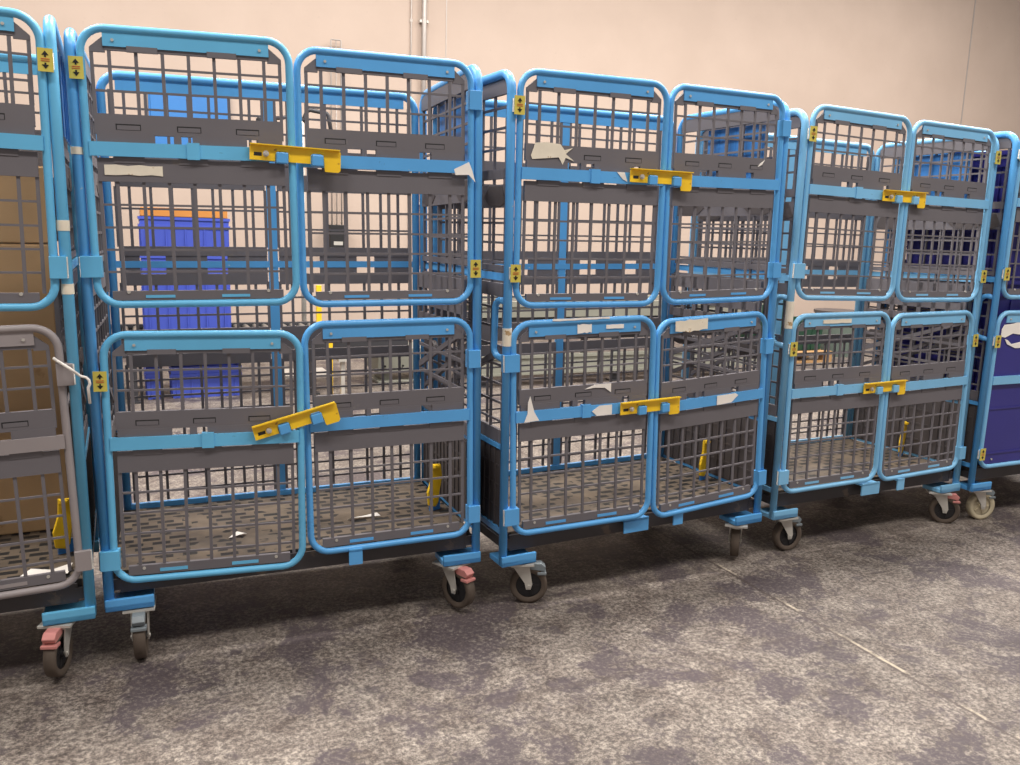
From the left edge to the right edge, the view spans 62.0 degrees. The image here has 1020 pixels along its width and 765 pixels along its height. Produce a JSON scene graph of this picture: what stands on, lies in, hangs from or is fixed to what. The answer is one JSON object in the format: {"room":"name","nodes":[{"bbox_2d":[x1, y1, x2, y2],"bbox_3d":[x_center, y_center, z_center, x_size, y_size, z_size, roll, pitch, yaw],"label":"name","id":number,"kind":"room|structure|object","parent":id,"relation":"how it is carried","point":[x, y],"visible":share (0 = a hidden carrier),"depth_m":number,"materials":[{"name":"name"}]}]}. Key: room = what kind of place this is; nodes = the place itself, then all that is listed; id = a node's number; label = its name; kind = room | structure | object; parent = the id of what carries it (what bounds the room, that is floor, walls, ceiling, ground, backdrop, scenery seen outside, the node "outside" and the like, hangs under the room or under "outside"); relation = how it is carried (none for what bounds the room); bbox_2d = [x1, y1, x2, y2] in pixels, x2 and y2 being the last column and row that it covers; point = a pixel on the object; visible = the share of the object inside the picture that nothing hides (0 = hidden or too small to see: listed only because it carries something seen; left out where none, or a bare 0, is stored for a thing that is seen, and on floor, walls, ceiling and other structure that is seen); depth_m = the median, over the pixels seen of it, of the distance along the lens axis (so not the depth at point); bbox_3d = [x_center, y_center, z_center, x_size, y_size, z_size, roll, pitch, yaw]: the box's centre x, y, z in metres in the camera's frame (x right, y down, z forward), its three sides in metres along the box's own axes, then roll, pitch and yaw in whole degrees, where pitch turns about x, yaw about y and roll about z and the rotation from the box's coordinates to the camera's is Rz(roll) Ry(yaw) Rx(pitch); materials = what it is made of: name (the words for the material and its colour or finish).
{"room":"distribution center","nodes":[
{"label":"distribution center","id":0,"kind":"room"},
{"bbox_2d":[0,330,1019,764],"bbox_3d":[3.381,0.670,4.633,26.000,0.100,14.000,-3,11,-24],"label":"floor","id":1,"kind":"structure","parent":0,"point":[889,633],"depth_m":2.69,"materials":[{"name":"carpet"}]},
{"bbox_2d":[0,7,99,676],"bbox_3d":[-1.859,-0.079,2.390,1.263,1.861,0.783,-3,11,-24],"label":"trolley","id":2,"kind":"object","parent":1,"relation":"on","point":[74,538],"visible":0.97,"depth_m":2.34,"materials":[{"name":"metal"}]},
{"bbox_2d":[0,243,68,534],"bbox_3d":[-1.987,0.043,2.642,1.052,0.952,0.130,-3,11,-24],"label":"cardboard box","id":3,"kind":"object","parent":2,"relation":"on","point":[10,260],"visible":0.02,"depth_m":2.76,"materials":[{"name":"brown cardboard"}]},
{"bbox_2d":[0,166,47,242],"bbox_3d":[-1.976,-0.547,2.538,1.052,0.242,0.130,-3,11,-24],"label":"cardboard box","id":4,"kind":"object","parent":3,"relation":"on","point":[9,214],"visible":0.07,"depth_m":2.67,"materials":[{"name":"brown cardboard"}]},
{"bbox_2d":[21,563,71,575],"bbox_3d":[-1.370,0.559,2.493,0.150,0.013,0.080,-4,11,-24],"label":"paper scrap","id":5,"kind":"object","parent":2,"relation":"on","point":[65,567],"visible":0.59,"depth_m":2.50,"materials":[{"name":"white paper"}]},
{"bbox_2d":[54,279,69,404],"bbox_3d":[-1.370,-0.141,2.614,0.012,0.386,0.574,-3,11,-24],"label":"shelf","id":6,"kind":"object","parent":2,"relation":"attached to","point":[58,302],"depth_m":2.38,"materials":[{"name":"grey metal"}]},
{"bbox_2d":[143,367,160,399],"bbox_3d":[-2.722,-0.003,6.468,0.120,0.220,0.300,-3,11,-24],"label":"storage tote","id":7,"kind":"object","parent":1,"relation":"on","point":[147,374],"visible":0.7,"depth_m":6.34,"materials":[{"name":"blue plastic"}]},
{"bbox_2d":[168,363,241,397],"bbox_3d":[-2.380,-0.030,6.620,0.520,0.240,0.300,-3,11,-24],"label":"storage tote","id":8,"kind":"object","parent":1,"relation":"on","point":[214,382],"visible":0.41,"depth_m":6.49,"materials":[{"name":"blue plastic"}]},
{"bbox_2d":[64,321,407,403],"bbox_3d":[-3.736,-0.110,6.051,6.050,0.515,0.700,-3,11,-24],"label":"conveyor","id":9,"kind":"object","parent":1,"relation":"on","point":[297,323],"visible":0.08,"depth_m":6.74,"materials":[{"name":"metal"}]},
{"bbox_2d":[140,290,230,329],"bbox_3d":[-2.481,-0.558,6.506,0.630,0.277,0.400,-3,11,-24],"label":"storage tote","id":10,"kind":"object","parent":9,"relation":"on","point":[186,322],"visible":0.34,"depth_m":6.34,"materials":[{"name":"blue plastic"}]},
{"bbox_2d":[140,256,229,290],"bbox_3d":[-2.473,-0.831,6.458,0.630,0.277,0.400,-3,11,-24],"label":"storage tote","id":11,"kind":"object","parent":10,"relation":"on","point":[142,258],"visible":0.11,"depth_m":6.29,"materials":[{"name":"blue plastic"}]},
{"bbox_2d":[137,216,229,246],"bbox_3d":[-2.464,-1.105,6.409,0.630,0.277,0.400,-3,11,-24],"label":"storage tote","id":12,"kind":"object","parent":11,"relation":"on","point":[184,237],"visible":0.62,"depth_m":6.23,"materials":[{"name":"blue plastic"}]},
{"bbox_2d":[139,207,227,218],"bbox_3d":[-2.459,-1.275,6.379,0.602,0.064,0.360,-3,11,-24],"label":"lid","id":13,"kind":"object","parent":12,"relation":"on","point":[157,213],"visible":0.58,"depth_m":6.22,"materials":[{"name":"orange plastic"}]},
{"bbox_2d":[63,24,482,658],"bbox_3d":[-0.765,-0.138,2.915,1.247,1.883,0.798,-3,10,-21],"label":"trolley","id":14,"kind":"object","parent":1,"relation":"on","point":[145,547],"visible":1,"depth_m":2.68,"materials":[{"name":"metal"}]},
{"bbox_2d":[229,531,246,537],"bbox_3d":[-0.922,0.514,2.870,0.060,0.013,0.027,-3,10,-21],"label":"paper scrap","id":15,"kind":"object","parent":14,"relation":"on","point":[237,532],"visible":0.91,"depth_m":2.87,"materials":[{"name":"white paper"}]},
{"bbox_2d":[348,512,379,519],"bbox_3d":[-0.528,0.485,3.067,0.119,0.014,0.017,-3,11,-27],"label":"paper scrap","id":16,"kind":"object","parent":14,"relation":"on","point":[376,513],"visible":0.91,"depth_m":3.07,"materials":[{"name":"white paper"}]},
{"bbox_2d":[417,274,466,392],"bbox_3d":[-0.258,-0.200,3.126,0.012,0.386,0.574,-3,10,-21],"label":"shelf","id":17,"kind":"object","parent":14,"relation":"attached to","point":[439,281],"depth_m":3.10,"materials":[{"name":"grey metal"}]},
{"bbox_2d":[256,108,332,377],"bbox_3d":[-1.859,-1.217,7.457,0.680,2.316,0.400,-3,11,-24],"label":"stand","id":18,"kind":"object","parent":1,"relation":"on","point":[303,300],"visible":0.27,"depth_m":7.39,"materials":[{"name":"metal"}]},
{"bbox_2d":[316,285,346,393],"bbox_3d":[-1.361,-0.302,6.498,0.238,0.880,0.120,-3,11,-24],"label":"post","id":19,"kind":"object","parent":1,"relation":"on","point":[318,287],"visible":0.24,"depth_m":6.50,"materials":[{"name":"yellow metal"}]},
{"bbox_2d":[367,342,428,382],"bbox_3d":[-0.928,-0.184,7.573,0.620,0.300,0.409,-3,11,-24],"label":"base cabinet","id":20,"kind":"object","parent":1,"relation":"on","point":[376,362],"visible":0.27,"depth_m":7.37,"materials":[{"name":"white plastic"}]},
{"bbox_2d":[452,295,763,387],"bbox_3d":[0.964,-0.436,8.073,3.000,0.735,0.715,-3,11,-24],"label":"conveyor","id":21,"kind":"object","parent":1,"relation":"on","point":[538,315],"visible":0.09,"depth_m":7.61,"materials":[{"name":"grey metal"}]},
{"bbox_2d":[433,68,791,602],"bbox_3d":[0.370,-0.192,3.381,1.240,1.864,0.776,-4,12,-26],"label":"trolley","id":22,"kind":"object","parent":1,"relation":"on","point":[703,425],"visible":0.85,"depth_m":3.10,"materials":[{"name":"blue metal"}]},
{"bbox_2d":[669,273,763,372],"bbox_3d":[0.861,-0.255,3.624,0.012,0.386,0.574,-4,12,-26],"label":"shelf","id":23,"kind":"object","parent":22,"relation":"attached to","point":[684,282],"depth_m":3.60,"materials":[{"name":"grey metal"}]},
{"bbox_2d":[721,347,831,365],"bbox_3d":[2.877,-0.331,9.568,1.200,0.122,0.800,-3,11,-24],"label":"wooden pallet","id":24,"kind":"object","parent":1,"relation":"on","point":[820,357],"visible":0.06,"depth_m":9.43,"materials":[{"name":"brown wood"}]},
{"bbox_2d":[736,321,781,336],"bbox_3d":[2.661,-0.530,9.342,0.540,0.335,0.400,-3,11,-24],"label":"bin","id":25,"kind":"object","parent":24,"relation":"on","point":[741,335],"visible":0.03,"depth_m":9.13,"materials":[{"name":"plastic"}]},
{"bbox_2d":[793,316,822,349],"bbox_3d":[3.190,-0.556,9.579,0.540,0.335,0.400,-3,11,-24],"label":"bin","id":26,"kind":"object","parent":24,"relation":"on","point":[809,331],"visible":0.13,"depth_m":9.46,"materials":[{"name":"plastic"}]},
{"bbox_2d":[814,308,853,356],"bbox_3d":[3.890,-0.597,10.092,0.570,0.525,0.570,-3,11,-24],"label":"bin","id":27,"kind":"object","parent":1,"relation":"on","point":[816,310],"visible":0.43,"depth_m":9.90,"materials":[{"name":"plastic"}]},
{"bbox_2d":[675,104,1001,550],"bbox_3d":[1.505,-0.258,3.987,1.221,1.866,0.771,-3,11,-27],"label":"trolley","id":28,"kind":"object","parent":1,"relation":"on","point":[925,418],"visible":0.87,"depth_m":3.74,"materials":[{"name":"metal"}]},
{"bbox_2d":[864,279,969,362],"bbox_3d":[1.998,-0.307,4.228,0.012,0.386,0.574,-3,11,-27],"label":"shelf","id":29,"kind":"object","parent":28,"relation":"attached to","point":[948,306],"depth_m":4.19,"materials":[{"name":"grey metal"}]},
{"bbox_2d":[867,131,1019,519],"bbox_3d":[2.631,-0.313,4.468,1.216,1.851,0.786,-3,11,-24],"label":"trolley","id":30,"kind":"object","parent":1,"relation":"on","point":[992,432],"visible":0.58,"depth_m":4.02,"materials":[{"name":"metal"}]},
{"bbox_3d":[2.364,0.191,4.453,0.500,0.295,0.540,-3,11,-24],"label":"storage tote","id":31,"kind":"object","parent":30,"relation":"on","visible":0},
{"bbox_2d":[894,330,985,400],"bbox_3d":[2.374,-0.101,4.401,0.500,0.295,0.540,-3,11,-24],"label":"storage tote","id":32,"kind":"object","parent":31,"relation":"on","point":[934,357],"visible":0.16,"depth_m":4.22,"materials":[{"name":"plastic"}]},
{"bbox_2d":[900,280,1019,341],"bbox_3d":[2.383,-0.393,4.348,0.500,0.295,0.540,-3,11,-24],"label":"storage tote","id":33,"kind":"object","parent":32,"relation":"on","point":[1005,304],"visible":0.04,"depth_m":4.06,"materials":[{"name":"plastic"}]},
{"bbox_2d":[906,222,1019,279],"bbox_3d":[2.393,-0.684,4.295,0.500,0.295,0.540,-3,11,-24],"label":"storage tote","id":34,"kind":"object","parent":33,"relation":"on","point":[993,232],"visible":0.16,"depth_m":4.12,"materials":[{"name":"blue plastic"}]},
{"bbox_2d":[971,150,1019,212],"bbox_3d":[2.402,-0.976,4.242,0.500,0.295,0.540,-3,11,-24],"label":"storage tote","id":35,"kind":"object","parent":34,"relation":"on","point":[999,181],"visible":0.11,"depth_m":3.96,"materials":[{"name":"blue plastic"}]},
{"bbox_2d":[0,0,1019,340],"bbox_3d":[0.574,-3.541,10.442,26.000,6.000,0.150,-3,11,-24],"label":"wall","id":36,"kind":"structure","parent":0,"point":[907,58],"depth_m":10.60,"materials":[{"name":"beige paint"}]},
{"bbox_2d":[148,94,227,144],"bbox_3d":[-3.286,-2.630,8.728,0.790,0.710,0.050,-3,11,-24],"label":"board","id":37,"kind":"object","parent":36,"relation":"attached to","point":[199,104],"visible":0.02,"depth_m":8.65,"materials":[{"name":"blue plastic"}]},
{"bbox_2d":[329,225,343,247],"bbox_3d":[-1.934,-1.613,9.443,0.180,0.280,0.204,-3,11,-24],"label":"control box","id":38,"kind":"object","parent":36,"relation":"attached to","point":[335,240],"visible":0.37,"depth_m":9.35,"materials":[{"name":"black plastic"}]},
{"bbox_2d":[330,39,342,224],"bbox_3d":[-1.905,-2.660,9.315,0.126,2.108,0.016,-3,11,-24],"label":"rail","id":39,"kind":"object","parent":36,"relation":"attached to","point":[336,40],"visible":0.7,"depth_m":9.28,"materials":[{"name":"grey metal"}]},
{"bbox_2d":[409,0,412,172],"bbox_3d":[-1.110,-3.836,9.518,0.029,5.000,0.021,-3,11,-24],"label":"conduit","id":40,"kind":"object","parent":36,"relation":"attached to","point":[411,19],"visible":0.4,"depth_m":9.51,"materials":[{"name":"metal"}]},
{"bbox_2d":[418,0,428,265],"bbox_3d":[-0.971,-3.837,9.549,0.101,5.000,0.073,-3,11,-24],"label":"conduit","id":41,"kind":"object","parent":36,"relation":"attached to","point":[424,21],"visible":0.43,"depth_m":9.52,"materials":[{"name":"metal"}]},
{"bbox_2d":[445,0,446,58],"bbox_3d":[-0.744,-3.462,9.768,0.010,6.000,0.004,-3,11,-25],"label":"trim","id":42,"kind":"structure","parent":36,"relation":"attached to","point":[446,0],"depth_m":9.66,"materials":[{"name":"grey metal"}]},
{"bbox_2d":[960,0,975,124],"bbox_3d":[7.016,-3.840,13.242,0.022,6.000,0.006,-3,11,-24],"label":"trim","id":43,"kind":"structure","parent":36,"relation":"attached to","point":[975,0],"depth_m":13.05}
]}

